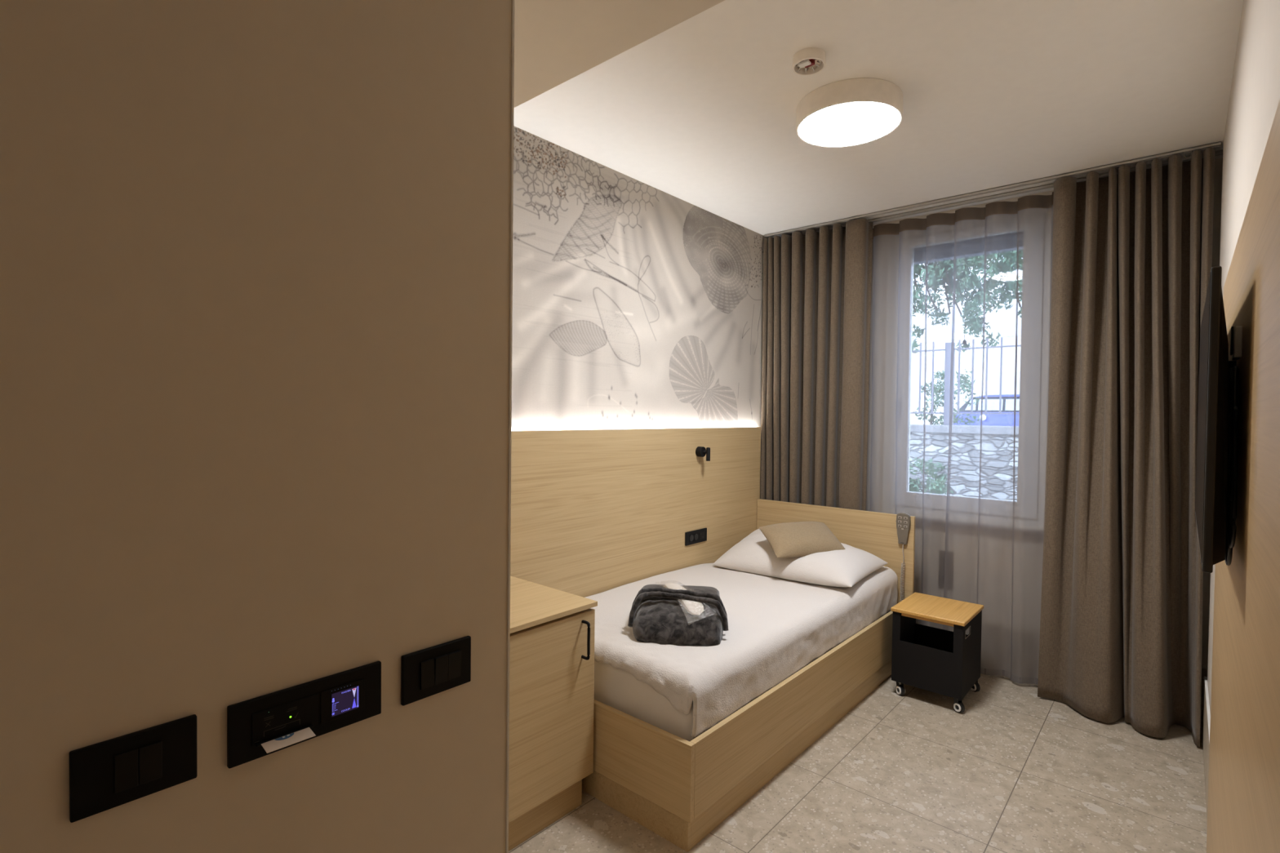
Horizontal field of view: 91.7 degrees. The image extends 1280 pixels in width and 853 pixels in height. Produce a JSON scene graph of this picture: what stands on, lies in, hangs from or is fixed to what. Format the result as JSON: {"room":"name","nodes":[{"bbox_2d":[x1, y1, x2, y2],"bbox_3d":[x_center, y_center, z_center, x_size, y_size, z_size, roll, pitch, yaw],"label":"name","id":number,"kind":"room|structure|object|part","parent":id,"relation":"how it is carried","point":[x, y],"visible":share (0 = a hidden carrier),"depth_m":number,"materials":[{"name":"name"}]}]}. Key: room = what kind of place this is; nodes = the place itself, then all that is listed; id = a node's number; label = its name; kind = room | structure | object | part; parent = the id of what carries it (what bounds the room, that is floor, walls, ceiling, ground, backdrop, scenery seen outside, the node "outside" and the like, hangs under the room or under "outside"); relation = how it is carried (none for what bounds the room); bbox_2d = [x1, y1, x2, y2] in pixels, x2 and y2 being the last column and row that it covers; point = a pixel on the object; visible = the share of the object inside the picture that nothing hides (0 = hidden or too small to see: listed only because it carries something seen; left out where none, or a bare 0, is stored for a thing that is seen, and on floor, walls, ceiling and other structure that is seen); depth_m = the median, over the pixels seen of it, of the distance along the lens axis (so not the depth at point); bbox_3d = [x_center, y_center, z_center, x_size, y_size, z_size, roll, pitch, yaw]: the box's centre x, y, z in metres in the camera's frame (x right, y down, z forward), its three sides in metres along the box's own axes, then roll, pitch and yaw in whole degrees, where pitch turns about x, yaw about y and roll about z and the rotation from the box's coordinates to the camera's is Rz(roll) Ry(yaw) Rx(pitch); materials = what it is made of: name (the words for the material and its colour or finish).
{"room":"hotel room","nodes":[
{"label":"hotel room","id":0,"kind":"room"},
{"bbox_2d":[0,0,511,852],"bbox_3d":[-1.390,0.251,0.964,1.450,2.400,1.815,2,2,41],"label":"wall","id":1,"kind":"structure","parent":0,"point":[255,255],"depth_m":0.84,"materials":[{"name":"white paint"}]},
{"bbox_2d":[69,714,197,822],"bbox_3d":[-0.609,0.411,0.752,0.011,0.081,0.121,2,2,41],"label":"light switch","id":2,"kind":"object","parent":1,"relation":"attached to","point":[107,775],"visible":1,"depth_m":0.74,"materials":[{"name":"black plastic"}]},
{"bbox_2d":[226,661,381,768],"bbox_3d":[-0.476,0.412,0.901,0.016,0.083,0.208,2,2,41],"label":"wall control panel","id":3,"kind":"object","parent":1,"relation":"attached to","point":[329,704],"visible":1,"depth_m":0.89,"materials":[{"name":"black plastic"}]},
{"bbox_2d":[261,727,315,753],"bbox_3d":[-0.485,0.433,0.859,0.024,0.004,0.062,2,2,41],"label":"card","id":4,"kind":"object","parent":3,"relation":"attached to","point":[273,745],"visible":1,"depth_m":0.86,"materials":[{"name":"white plastic"}]},
{"bbox_2d":[400,635,471,706],"bbox_3d":[-0.342,0.413,1.054,0.015,0.081,0.128,2,2,41],"label":"light switch","id":5,"kind":"object","parent":1,"relation":"attached to","point":[426,673],"visible":1,"depth_m":1.04,"materials":[{"name":"black plastic"}]},
{"bbox_2d":[505,0,514,852],"bbox_3d":[-0.246,0.261,1.168,0.004,2.400,0.004,2,2,41],"label":"trim","id":6,"kind":"structure","parent":1,"relation":"attached to","point":[513,1],"depth_m":1.16,"materials":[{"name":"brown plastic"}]},
{"bbox_2d":[511,125,768,477],"bbox_3d":[-0.165,0.042,3.345,0.150,2.750,3.385,2,2,41],"label":"wall","id":7,"kind":"structure","parent":0,"point":[637,304],"depth_m":3.30,"materials":[{"name":"grey paper"}]},
{"bbox_2d":[510,426,760,597],"bbox_3d":[-0.193,0.718,3.190,0.018,1.405,3.104,2,2,41],"label":"wall panel","id":8,"kind":"object","parent":7,"relation":"attached to","point":[593,512],"visible":0.33,"depth_m":3.29,"materials":[{"name":"brown wood"}]},
{"bbox_2d":[684,528,706,546],"bbox_3d":[0.336,0.668,3.769,0.012,0.081,0.219,2,2,41],"label":"socket","id":9,"kind":"object","parent":8,"relation":"attached to","point":[699,535],"visible":1,"depth_m":3.76,"materials":[{"name":"black plastic"}]},
{"bbox_2d":[695,446,710,461],"bbox_3d":[0.384,0.165,3.759,0.077,0.085,0.062,2,2,41],"label":"reading lamp","id":10,"kind":"object","parent":8,"relation":"attached to","point":[700,451],"visible":1,"depth_m":3.75,"materials":[{"name":"black metal"}]},
{"bbox_2d":[508,673,1207,852],"bbox_3d":[0.251,1.483,1.855,2.800,0.060,5.600,2,2,41],"label":"floor","id":11,"kind":"structure","parent":0,"point":[1017,771],"depth_m":2.47,"materials":[{"name":"tile"}]},
{"bbox_2d":[508,576,597,851],"bbox_3d":[-0.675,1.045,2.176,0.603,0.780,0.930,2,2,41],"label":"base cabinet","id":12,"kind":"object","parent":11,"relation":"on","point":[552,651],"visible":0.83,"depth_m":2.20,"materials":[{"name":"brown wood"}]},
{"bbox_2d":[510,576,597,633],"bbox_3d":[-0.681,0.664,2.178,0.574,0.018,0.930,2,2,41],"label":"countertop","id":13,"kind":"structure","parent":12,"relation":"on","point":[532,604],"depth_m":2.30,"materials":[{"name":"brown wood"}]},
{"bbox_3d":[-0.198,0.786,2.284,0.040,0.143,0.011,2,2,41],"label":"handle","id":14,"kind":"part","parent":12,"relation":"part of","materials":[{"name":"black metal"}]},
{"bbox_2d":[582,498,915,852],"bbox_3d":[0.513,0.976,3.193,1.046,0.905,2.138,2,2,41],"label":"bed","id":15,"kind":"object","parent":11,"relation":"on","point":[677,788],"visible":0.34,"depth_m":2.39,"materials":[{"name":"brown wood"}]},
{"bbox_2d":[594,650,829,741],"bbox_3d":[0.500,1.063,3.226,0.938,0.330,2.032,2,2,41],"label":"mattress","id":16,"kind":"object","parent":15,"relation":"on","point":[620,690],"visible":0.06,"depth_m":2.33,"materials":[{"name":"white"}]},
{"bbox_2d":[585,563,897,738],"bbox_3d":[0.477,0.944,3.196,0.972,0.228,2.030,2,2,41],"label":"sheet","id":17,"kind":"object","parent":16,"relation":"on","point":[777,627],"visible":0.63,"depth_m":2.69,"materials":[{"name":"grey fabric"}]},
{"bbox_2d":[627,584,728,645],"bbox_3d":[0.163,0.771,2.617,0.411,0.166,0.368,1,1,5],"label":"folded blanket","id":18,"kind":"object","parent":17,"relation":"on","point":[657,615],"visible":0.95,"depth_m":2.51,"materials":[{"name":"grey fabric"}]},
{"bbox_2d":[663,582,703,615],"bbox_3d":[0.189,0.737,2.640,0.127,0.079,0.395,0,1,-19],"label":"pack","id":19,"kind":"object","parent":18,"relation":"on","point":[696,608],"visible":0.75,"depth_m":2.53,"materials":[{"name":"white plastic"}]},
{"bbox_2d":[712,528,887,586],"bbox_3d":[0.938,0.758,3.672,0.889,0.201,0.603,2,2,41],"label":"pillow","id":20,"kind":"object","parent":17,"relation":"on","point":[754,554],"visible":0.84,"depth_m":3.45,"materials":[{"name":"grey fabric"}]},
{"bbox_2d":[758,521,845,557],"bbox_3d":[0.940,0.649,3.603,0.558,0.158,0.302,0,1,-23],"label":"cushion","id":21,"kind":"object","parent":20,"relation":"on","point":[797,539],"visible":0.92,"depth_m":3.51,"materials":[{"name":"beige fabric"}]},
{"bbox_3d":[1.210,0.908,3.988,1.046,0.785,0.022,2,2,41],"label":"headboard","id":22,"kind":"part","parent":15,"relation":"part of","materials":[{"name":"brown wood"}]},
{"bbox_2d":[895,512,911,601],"bbox_3d":[1.546,0.777,3.661,0.078,0.534,0.024,2,2,41],"label":"remote","id":23,"kind":"object","parent":15,"relation":"hanging from","point":[903,521],"visible":0.98,"depth_m":3.65,"materials":[{"name":"black plastic"}]},
{"bbox_2d":[890,592,983,713],"bbox_3d":[1.605,1.204,3.357,0.363,0.468,0.398,2,2,41],"label":"nightstand","id":24,"kind":"object","parent":11,"relation":"on","point":[944,662],"visible":1,"depth_m":3.27,"materials":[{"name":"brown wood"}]},
{"bbox_3d":[1.476,1.173,3.471,0.003,0.372,0.380,2,2,41],"label":"panel","id":25,"kind":"part","parent":24,"relation":"part of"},
{"bbox_3d":[1.481,1.179,3.216,0.338,0.372,0.003,2,2,41],"label":"panel","id":26,"kind":"part","parent":24,"relation":"part of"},
{"bbox_3d":[1.728,1.255,3.502,0.338,0.213,0.003,2,2,41],"label":"panel","id":27,"kind":"part","parent":24,"relation":"part of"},
{"bbox_3d":[1.734,1.181,3.246,0.003,0.372,0.380,2,2,41],"label":"panel","id":28,"kind":"part","parent":24,"relation":"part of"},
{"bbox_2d":[513,0,1243,235],"bbox_3d":[1.078,-1.355,2.705,2.800,0.100,3.190,2,2,41],"label":"ceiling","id":29,"kind":"structure","parent":0,"point":[700,112],"depth_m":2.47,"materials":[{"name":"white paint"}]},
{"bbox_2d":[513,0,724,107],"bbox_3d":[-0.769,-1.159,0.602,2.800,0.450,2.410,2,2,41],"label":"soffit","id":30,"kind":"object","parent":29,"relation":"attached to","point":[556,42],"depth_m":1.48,"materials":[{"name":"white paint"}]},
{"bbox_2d":[791,47,826,75],"bbox_3d":[0.594,-1.282,2.185,0.114,0.036,0.114,2,2,41],"label":"smoke detector","id":31,"kind":"object","parent":29,"relation":"attached to","point":[810,60],"visible":1,"depth_m":2.17,"materials":[{"name":"plastic"}]},
{"bbox_2d":[795,77,903,146],"bbox_3d":[0.844,-1.260,2.520,0.412,0.088,0.412,2,2,41],"label":"ceiling lamp","id":32,"kind":"object","parent":29,"relation":"attached to","point":[851,112],"visible":1,"depth_m":2.42,"materials":[{"name":"white"}]},
{"bbox_2d":[798,101,900,146],"bbox_3d":[0.844,-1.218,2.521,0.394,0.005,0.394,2,2,41],"label":"diffuser","id":33,"kind":"object","parent":32,"relation":"attached to","point":[828,123],"depth_m":2.49,"materials":[{"name":"white plastic"}]},
{"bbox_2d":[764,141,1222,237],"bbox_3d":[1.838,-1.290,3.595,2.445,0.049,0.163,2,2,41],"label":"track","id":34,"kind":"object","parent":29,"relation":"attached to","point":[1216,145],"visible":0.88,"depth_m":3.45,"materials":[{"name":"metal"}]},
{"bbox_2d":[760,218,872,511],"bbox_3d":[1.150,0.048,4.169,0.728,2.707,0.128,2,2,41],"label":"curtain","id":35,"kind":"object","parent":34,"relation":"hanging from","point":[816,291],"visible":0.66,"depth_m":4.12,"materials":[{"name":"brown fabric"}]},
{"bbox_2d":[866,191,1053,684],"bbox_3d":[1.724,0.068,3.798,1.599,2.686,0.069,2,2,41],"label":"sheer curtain","id":36,"kind":"object","parent":34,"relation":"hanging from","point":[961,300],"visible":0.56,"depth_m":3.62,"materials":[{"name":"white fabric"}]},
{"bbox_2d":[1037,146,1215,746],"bbox_3d":[2.357,0.086,3.052,0.642,2.710,0.245,2,2,41],"label":"curtain","id":37,"kind":"object","parent":34,"relation":"hanging from","point":[1121,621],"visible":0.95,"depth_m":3.03,"materials":[{"name":"brown fabric"}]},
{"bbox_2d":[872,157,1222,666],"bbox_3d":[2.029,0.058,3.840,2.800,2.750,0.250,2,2,41],"label":"wall","id":38,"kind":"structure","parent":0,"point":[1218,162],"depth_m":3.03,"materials":[{"name":"white paint"}]},
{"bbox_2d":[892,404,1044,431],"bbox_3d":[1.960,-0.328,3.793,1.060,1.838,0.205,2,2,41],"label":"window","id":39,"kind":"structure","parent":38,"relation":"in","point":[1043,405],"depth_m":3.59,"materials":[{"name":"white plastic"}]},
{"bbox_2d":[993,664,1207,728],"bbox_3d":[1.903,1.289,3.753,2.458,0.290,0.064,2,2,41],"label":"baseboard","id":40,"kind":"structure","parent":38,"relation":"attached to","point":[1204,668],"depth_m":3.00,"materials":[{"name":"stone"}]},
{"bbox_2d":[1207,0,1279,712],"bbox_3d":[1.177,0.106,0.964,0.294,2.750,5.200,2,2,41],"label":"wall","id":41,"kind":"structure","parent":0,"point":[1255,91],"depth_m":1.64,"materials":[{"name":"paint"}]},
{"bbox_2d":[1202,680,1209,820],"bbox_3d":[2.254,1.314,2.466,0.008,0.300,1.060,2,2,41],"label":"baseboard","id":42,"kind":"structure","parent":41,"relation":"attached to","point":[1206,744],"depth_m":2.53,"materials":[{"name":"wood"}]},
{"bbox_2d":[1204,676,1210,742],"bbox_3d":[2.256,1.160,2.463,0.009,0.008,1.060,2,2,41],"label":"trim","id":43,"kind":"structure","parent":41,"relation":"attached to","point":[1205,677],"depth_m":2.58,"materials":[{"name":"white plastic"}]},
{"bbox_2d":[1206,99,1279,852],"bbox_3d":[0.634,0.520,0.613,0.041,1.925,3.850,2,2,41],"label":"wall panel","id":44,"kind":"object","parent":41,"relation":"attached to","point":[1243,807],"depth_m":1.01,"materials":[{"name":"brown wood"}]},
{"bbox_2d":[1195,266,1228,573],"bbox_3d":[1.376,-0.015,1.500,0.033,0.565,0.960,2,2,41],"label":"television","id":45,"kind":"object","parent":44,"relation":"attached to","point":[1211,467],"visible":1,"depth_m":1.16,"materials":[{"name":"black plastic"}]},
{"bbox_2d":[1225,365,1238,565],"bbox_3d":[1.225,0.084,1.287,0.014,0.422,0.237,2,2,40],"label":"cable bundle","id":46,"kind":"object","parent":45,"relation":"attached to","point":[1232,480],"visible":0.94,"depth_m":1.27,"materials":[{"name":"black plastic"}]},
{"bbox_3d":[1.314,-0.016,1.388,0.020,0.260,0.020,2,2,41],"label":"hook rail","id":47,"kind":"part","parent":44,"relation":"part of","materials":[{"name":"black"}]},
{"bbox_3d":[1.381,-0.017,1.462,0.023,0.260,0.300,2,2,41],"label":"tv bracket","id":48,"kind":"part","parent":44,"relation":"part of","materials":[{"name":"black metal"}]},
{"bbox_2d":[1230,325,1242,359],"bbox_3d":[1.276,-0.180,1.330,0.015,0.070,0.085,2,2,41],"label":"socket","id":49,"kind":"object","parent":44,"relation":"attached to","point":[1236,337],"visible":1,"depth_m":1.30,"materials":[{"name":"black plastic"}]},
{"bbox_3d":[1.389,-0.016,1.456,0.003,0.220,0.300,2,2,41],"label":"wall plate","id":50,"kind":"part","parent":44,"relation":"part of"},
{"bbox_3d":[-4.231,1.347,11.918,38.000,0.100,3.620,2,2,41],"label":"ground","id":51,"kind":"structure","parent":0,"visible":0},
{"bbox_3d":[3.095,0.712,8.117,18.000,1.495,0.360,2,2,41],"label":"wall","id":52,"kind":"structure","parent":51,"relation":"on","visible":0},
{"bbox_2d":[932,403,990,420],"bbox_3d":[3.397,-0.537,7.813,5.600,1.020,0.080,2,2,41],"label":"fence","id":53,"kind":"object","parent":52,"relation":"on","point":[932,403],"visible":0.02,"depth_m":7.48,"materials":[{"name":"grey metal"}]},
{"label":"outside","id":54,"kind":"structure","parent":0,"visible":0},
{"bbox_3d":[11.191,0.328,35.581,90.000,0.140,51.720,2,2,41],"label":"road","id":55,"kind":"object","parent":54,"visible":0},
{"bbox_2d":[959,405,1010,425],"bbox_3d":[11.766,-0.180,19.014,4.018,1.560,1.805,2,2,41],"label":"car","id":56,"kind":"object","parent":55,"relation":"on","point":[1010,406],"visible":0.02,"depth_m":18.92,"materials":[{"name":"blue paint"}]}
]}

